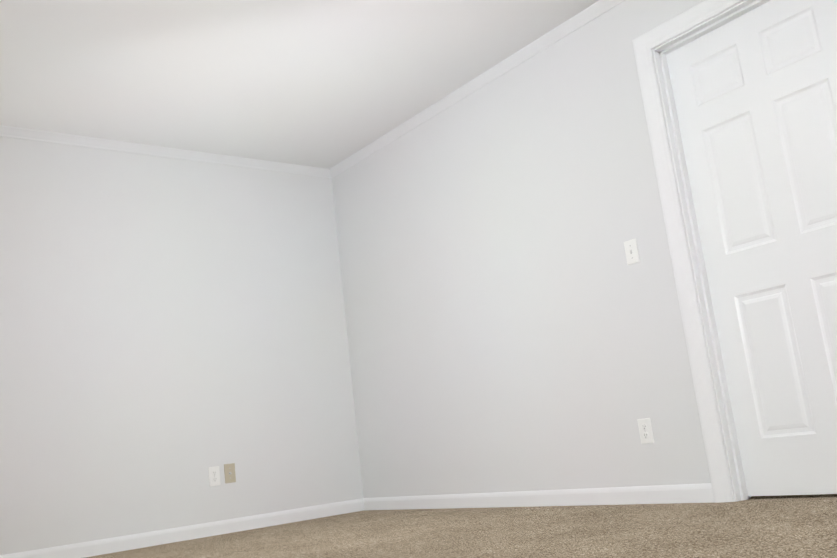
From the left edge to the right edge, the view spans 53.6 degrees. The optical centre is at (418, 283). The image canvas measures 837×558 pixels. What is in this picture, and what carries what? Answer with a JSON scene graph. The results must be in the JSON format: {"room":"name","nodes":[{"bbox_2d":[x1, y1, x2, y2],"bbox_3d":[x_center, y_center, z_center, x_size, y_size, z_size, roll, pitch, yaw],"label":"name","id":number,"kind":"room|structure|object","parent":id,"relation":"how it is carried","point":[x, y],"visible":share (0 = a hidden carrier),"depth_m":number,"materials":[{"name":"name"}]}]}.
{"room":"empty bedroom","nodes":[
{"label":"empty bedroom","id":0,"kind":"room"},
{"bbox_2d":[0,137,362,554],"bbox_3d":[-1.149,0.345,5.435,6.895,2.430,0.120,2,-14,-38],"label":"wall","id":1,"kind":"structure","parent":0,"point":[172,330],"depth_m":5.04,"materials":[{"name":"paint"}]},
{"bbox_2d":[0,125,331,177],"bbox_3d":[-2.245,-0.865,4.818,4.100,0.056,0.033,2,-14,-38],"label":"crown molding","id":2,"kind":"structure","parent":1,"relation":"attached to","point":[65,139],"depth_m":5.26,"materials":[{"name":"paint"}]},
{"bbox_2d":[0,498,363,557],"bbox_3d":[-1.980,1.439,4.372,4.100,0.080,0.014,2,-14,-38],"label":"baseboard","id":3,"kind":"structure","parent":1,"relation":"attached to","point":[124,543],"depth_m":4.86,"materials":[{"name":"paint"}]},
{"bbox_2d":[208,466,219,486],"bbox_3d":[-1.241,1.171,5.039,0.070,0.115,0.008,2,-14,-38],"label":"electrical outlet","id":4,"kind":"object","parent":1,"relation":"attached to","point":[214,476],"visible":1,"depth_m":5.04,"materials":[{"name":"white plastic"}]},
{"bbox_2d":[224,463,235,482],"bbox_3d":[-1.159,1.166,5.101,0.070,0.115,0.016,2,-14,-38],"label":"outlet plate","id":5,"kind":"object","parent":1,"relation":"attached to","point":[229,473],"visible":1,"depth_m":5.10,"materials":[{"name":"beige plastic"}]},
{"bbox_2d":[0,0,598,168],"bbox_3d":[0.316,-1.477,3.644,6.895,0.100,5.440,2,-14,-38],"label":"ceiling","id":6,"kind":"structure","parent":0,"point":[327,84],"depth_m":4.36,"materials":[{"name":"paint"}]},
{"bbox_2d":[85,494,836,557],"bbox_3d":[0.562,0.987,3.125,6.785,0.100,5.440,2,-14,-38],"label":"floor","id":7,"kind":"structure","parent":0,"point":[793,526],"depth_m":3.25,"materials":[{"name":"carpet"}]},
{"bbox_2d":[332,0,745,501],"bbox_3d":[0.777,-0.098,4.334,0.110,2.430,4.092,2,-14,-38],"label":"wall","id":8,"kind":"structure","parent":0,"point":[514,323],"depth_m":4.49,"materials":[{"name":"paint"}]},
{"bbox_2d":[330,0,624,177],"bbox_3d":[0.596,-1.260,4.505,0.033,0.056,4.126,2,-14,-38],"label":"crown molding","id":9,"kind":"structure","parent":8,"relation":"attached to","point":[572,24],"depth_m":4.77,"materials":[{"name":"paint"}]},
{"bbox_2d":[363,483,713,509],"bbox_3d":[0.448,1.198,4.594,0.014,0.080,2.722,2,-14,-38],"label":"baseboard","id":10,"kind":"structure","parent":8,"relation":"attached to","point":[681,493],"depth_m":4.25,"materials":[{"name":"paint"}]},
{"bbox_2d":[624,238,639,264],"bbox_3d":[1.009,-0.152,3.937,0.018,0.115,0.070,2,-14,-38],"label":"light switch","id":11,"kind":"object","parent":8,"relation":"attached to","point":[631,252],"visible":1,"depth_m":3.94,"materials":[{"name":"white plastic"}]},
{"bbox_2d":[637,418,653,443],"bbox_3d":[1.054,0.684,3.848,0.008,0.115,0.070,2,-14,-38],"label":"outlet","id":12,"kind":"object","parent":8,"relation":"attached to","point":[645,431],"visible":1,"depth_m":3.84,"materials":[{"name":"white plastic"}]},
{"bbox_2d":[632,0,743,502],"bbox_3d":[1.455,-0.227,3.366,0.021,2.156,1.018,2,-14,-38],"label":"trim","id":13,"kind":"structure","parent":8,"relation":"attached to","point":[645,44],"depth_m":3.70,"materials":[{"name":"paint"}]},
{"bbox_2d":[653,0,836,501],"bbox_3d":[1.512,-0.180,3.397,0.111,2.064,0.834,2,-14,-38],"label":"door frame","id":14,"kind":"structure","parent":8,"relation":"attached to","point":[706,306],"depth_m":3.68,"materials":[{"name":"paint"}]},
{"bbox_2d":[666,0,836,495],"bbox_3d":[1.512,-0.181,3.398,0.100,2.042,0.816,2,-14,-38],"label":"closet door","id":15,"kind":"structure","parent":8,"relation":"in","point":[755,94],"depth_m":3.46,"materials":[{"name":"paint"}]}
]}

